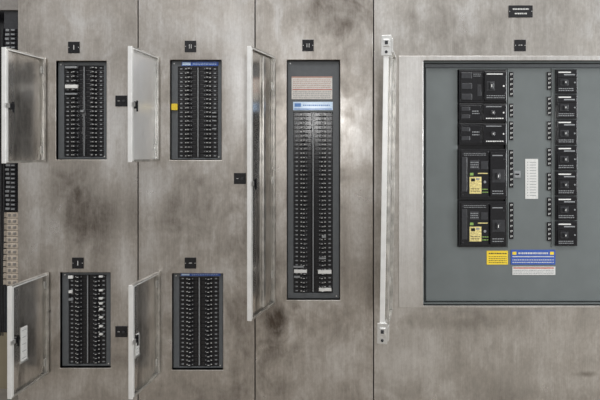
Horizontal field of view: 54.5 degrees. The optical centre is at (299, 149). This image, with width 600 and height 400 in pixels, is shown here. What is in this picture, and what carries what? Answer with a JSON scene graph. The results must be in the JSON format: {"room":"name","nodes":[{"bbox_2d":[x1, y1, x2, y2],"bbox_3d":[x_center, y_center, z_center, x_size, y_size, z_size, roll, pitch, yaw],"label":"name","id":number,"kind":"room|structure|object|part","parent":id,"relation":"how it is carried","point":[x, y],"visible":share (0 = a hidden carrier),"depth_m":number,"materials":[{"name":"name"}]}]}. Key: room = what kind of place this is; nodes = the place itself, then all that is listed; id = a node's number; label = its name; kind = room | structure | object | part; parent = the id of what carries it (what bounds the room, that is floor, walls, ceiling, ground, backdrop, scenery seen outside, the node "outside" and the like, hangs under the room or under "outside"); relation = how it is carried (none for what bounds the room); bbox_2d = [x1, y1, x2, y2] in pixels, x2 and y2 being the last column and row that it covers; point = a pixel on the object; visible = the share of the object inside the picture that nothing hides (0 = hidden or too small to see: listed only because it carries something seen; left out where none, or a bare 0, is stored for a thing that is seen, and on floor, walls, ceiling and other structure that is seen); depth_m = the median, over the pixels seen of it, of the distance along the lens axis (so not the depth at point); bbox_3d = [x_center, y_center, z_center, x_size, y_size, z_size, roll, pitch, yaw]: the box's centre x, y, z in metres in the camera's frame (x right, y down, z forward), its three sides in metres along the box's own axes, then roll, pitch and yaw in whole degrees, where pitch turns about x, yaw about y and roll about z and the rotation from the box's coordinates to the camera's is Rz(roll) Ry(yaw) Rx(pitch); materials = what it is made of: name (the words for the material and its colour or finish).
{"room":"electrical room","nodes":[
{"label":"electrical room","id":0,"kind":"room"},
{"bbox_2d":[0,332,6,388],"bbox_3d":[0.000,-0.060,4.298,10.000,3.600,0.100,0,0,0],"label":"wall","id":1,"kind":"structure","parent":0,"point":[3,339],"depth_m":4.25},
{"bbox_2d":[0,389,17,399],"bbox_3d":[0.000,1.790,0.498,10.000,0.100,8.000,0,0,0],"label":"floor","id":2,"kind":"structure","parent":0,"point":[3,392],"depth_m":4.12,"materials":[{"name":"concrete"}]},
{"bbox_2d":[0,0,27,399],"bbox_3d":[-1.931,0.327,3.631,0.577,2.826,0.238,0,0,0],"label":"bay","id":3,"kind":"object","parent":2,"relation":"on","point":[13,13],"visible":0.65,"depth_m":3.53,"materials":[{"name":"metal"}]},
{"bbox_3d":[-1.963,0.045,3.744,0.515,2.250,0.012,0,0,0],"label":"panel","id":4,"kind":"part","parent":3,"relation":"part of","materials":[{"name":"black plastic"}]},
{"bbox_3d":[-1.932,-0.969,3.636,0.576,0.234,0.228,0,0,0],"label":"panel","id":5,"kind":"part","parent":3,"relation":"part of","materials":[{"name":"metal"}]},
{"bbox_3d":[-1.760,0.129,3.576,0.105,1.962,0.012,0,0,0],"label":"mounting rail","id":6,"kind":"part","parent":3,"relation":"part of","materials":[{"name":"grey plastic"}]},
{"bbox_3d":[-1.673,0.282,3.600,0.061,2.724,0.156,0,0,0],"label":"corner post","id":7,"kind":"part","parent":3,"relation":"part of","materials":[{"name":"metal"}]},
{"bbox_2d":[28,0,138,399],"bbox_3d":[-1.305,0.327,3.746,0.661,2.826,0.524,0,0,0],"label":"wall panel","id":8,"kind":"object","parent":2,"relation":"on","point":[83,214],"visible":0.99,"depth_m":3.50,"materials":[{"name":"metal"}]},
{"bbox_2d":[2,47,106,162],"bbox_3d":[-1.446,-0.240,3.446,0.668,0.624,0.290,0,0,-45],"label":"panelboard","id":9,"kind":"object","parent":8,"relation":"attached to","point":[82,86],"visible":0.99,"depth_m":3.48,"materials":[{"name":"grey metal"}]},
{"bbox_3d":[-1.560,-0.240,3.307,0.024,0.624,0.366,0,0,9],"label":"door","id":10,"kind":"part","parent":9,"relation":"part of","materials":[{"name":"metal"}]},
{"bbox_3d":[-1.312,-0.238,3.526,0.297,0.585,0.009,0,0,0],"label":"trim frame","id":11,"kind":"part","parent":9,"relation":"part of","materials":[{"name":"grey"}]},
{"bbox_2d":[7,272,110,398],"bbox_3d":[-1.420,1.035,3.449,0.662,0.606,0.290,0,0,-45],"label":"panelboard","id":12,"kind":"object","parent":8,"relation":"attached to","point":[86,296],"visible":1,"depth_m":3.48,"materials":[{"name":"grey metal"}]},
{"bbox_3d":[-1.537,1.035,3.309,0.024,0.606,0.360,0,0,8],"label":"door","id":13,"kind":"part","parent":12,"relation":"part of","materials":[{"name":"metal"}]},
{"bbox_3d":[-1.288,1.022,3.526,0.297,0.567,0.009,0,0,0],"label":"trim frame","id":14,"kind":"part","parent":12,"relation":"part of","materials":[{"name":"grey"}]},
{"bbox_3d":[-1.633,0.282,3.756,0.005,2.724,0.492,0,0,0],"label":"panel","id":15,"kind":"part","parent":8,"relation":"part of","materials":[{"name":"metal"}]},
{"bbox_3d":[-1.305,0.282,4.005,0.661,2.724,0.006,0,0,0],"label":"panel","id":16,"kind":"part","parent":8,"relation":"part of","materials":[{"name":"metal"}]},
{"bbox_3d":[-1.071,1.089,3.491,0.072,0.066,0.014,0,0,0],"label":"latch plate","id":17,"kind":"part","parent":8,"relation":"part of","materials":[{"name":"black plastic"}]},
{"bbox_3d":[-1.071,-0.294,3.491,0.072,0.066,0.014,0,0,0],"label":"latch plate","id":18,"kind":"part","parent":8,"relation":"part of","materials":[{"name":"black plastic"}]},
{"bbox_3d":[-0.977,0.282,3.756,0.005,2.724,0.492,0,0,0],"label":"panel","id":19,"kind":"part","parent":8,"relation":"part of","materials":[{"name":"metal"}]},
{"bbox_2d":[139,0,254,399],"bbox_3d":[-0.621,0.327,3.746,0.697,2.826,0.524,0,0,0],"label":"wall panel","id":20,"kind":"object","parent":2,"relation":"on","point":[193,212],"visible":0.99,"depth_m":3.50,"materials":[{"name":"metal"}]},
{"bbox_2d":[128,46,221,161],"bbox_3d":[-0.762,-0.246,3.448,0.676,0.624,0.292,0,0,-44],"label":"panelboard","id":21,"kind":"object","parent":20,"relation":"attached to","point":[196,86],"visible":0.99,"depth_m":3.52,"materials":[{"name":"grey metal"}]},
{"bbox_3d":[-0.883,-0.246,3.307,0.024,0.624,0.366,0,0,10],"label":"door","id":22,"kind":"part","parent":21,"relation":"part of","materials":[{"name":"metal"}]},
{"bbox_3d":[-0.625,-0.240,3.526,0.303,0.594,0.009,0,0,0],"label":"trim frame","id":23,"kind":"part","parent":21,"relation":"part of","materials":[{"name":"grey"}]},
{"bbox_2d":[128,271,222,398],"bbox_3d":[-0.754,1.032,3.447,0.680,0.612,0.289,0,0,-44],"label":"panelboard","id":24,"kind":"object","parent":20,"relation":"attached to","point":[197,297],"visible":0.99,"depth_m":3.52,"materials":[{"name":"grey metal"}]},
{"bbox_3d":[-0.878,1.032,3.307,0.024,0.612,0.366,0,0,10],"label":"door","id":25,"kind":"part","parent":24,"relation":"part of","materials":[{"name":"metal"}]},
{"bbox_3d":[-0.615,1.030,3.526,0.300,0.573,0.009,0,0,0],"label":"trim frame","id":26,"kind":"part","parent":24,"relation":"part of","materials":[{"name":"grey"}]},
{"bbox_3d":[-0.621,0.282,4.005,0.697,2.724,0.006,0,0,0],"label":"panel","id":27,"kind":"part","parent":20,"relation":"part of","materials":[{"name":"metal"}]},
{"bbox_3d":[-0.360,0.171,3.491,0.072,0.066,0.014,0,0,0],"label":"latch plate","id":28,"kind":"part","parent":20,"relation":"part of","materials":[{"name":"black plastic"}]},
{"bbox_2d":[255,0,372,399],"bbox_3d":[0.086,0.327,3.750,0.706,2.826,0.516,0,0,0],"label":"wall panel","id":29,"kind":"object","parent":2,"relation":"on","point":[306,348],"visible":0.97,"depth_m":3.50,"materials":[{"name":"metal"}]},
{"bbox_2d":[247,46,338,320],"bbox_3d":[-0.077,0.180,3.449,0.723,1.476,0.286,0,0,-40],"label":"panelboard","id":30,"kind":"object","parent":29,"relation":"attached to","point":[313,86],"visible":1,"depth_m":3.52,"materials":[{"name":"grey metal"}]},
{"bbox_3d":[-0.215,0.180,3.307,0.024,1.476,0.378,0,0,18],"label":"door","id":31,"kind":"part","parent":30,"relation":"part of","materials":[{"name":"metal"}]},
{"bbox_3d":[0.081,0.180,3.526,0.312,1.434,0.009,0,0,0],"label":"trim frame","id":32,"kind":"part","parent":30,"relation":"part of","materials":[{"name":"grey metal"}]},
{"bbox_3d":[0.086,0.282,4.005,0.706,2.724,0.006,0,0,0],"label":"panel","id":33,"kind":"part","parent":29,"relation":"part of","materials":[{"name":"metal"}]},
{"bbox_2d":[373,0,599,399],"bbox_3d":[1.270,0.327,3.750,1.654,2.826,0.516,0,0,0],"label":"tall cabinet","id":34,"kind":"object","parent":2,"relation":"on","point":[432,351],"visible":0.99,"depth_m":3.50,"materials":[{"name":"metal"}]},
{"bbox_3d":[0.446,0.282,3.756,0.005,2.724,0.492,0,0,0],"label":"panel","id":35,"kind":"part","parent":34,"relation":"part of","materials":[{"name":"metal"}]},
{"bbox_2d":[377,35,599,343],"bbox_3d":[1.122,0.195,3.445,1.799,1.530,0.565,0,0,-22],"label":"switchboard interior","id":36,"kind":"object","parent":34,"relation":"attached to","point":[511,149],"visible":1,"depth_m":3.54,"materials":[{"name":"grey paint"}]},
{"bbox_3d":[0.484,0.201,3.183,0.024,1.518,0.618,1,0,13],"label":"door","id":37,"kind":"part","parent":36,"relation":"part of","materials":[{"name":"metal"}]},
{"bbox_3d":[1.392,-0.513,3.558,1.260,0.024,0.012,0,0,0],"label":"dead rail","id":38,"kind":"part","parent":36,"relation":"part of","materials":[{"name":"grey metal"}]},
{"bbox_3d":[1.319,0.147,3.537,0.039,0.042,0.011,0,0,0],"label":"handle plate","id":39,"kind":"part","parent":36,"relation":"part of","materials":[{"name":"silver plastic"}]},
{"bbox_3d":[1.321,0.191,3.495,1.461,1.509,0.006,0,0,0],"label":"opening trim","id":40,"kind":"part","parent":34,"relation":"part of","materials":[{"name":"metal"}]},
{"bbox_3d":[1.270,0.282,4.005,1.654,2.724,0.006,0,0,0],"label":"panel","id":41,"kind":"part","parent":34,"relation":"part of","materials":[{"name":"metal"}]}
]}

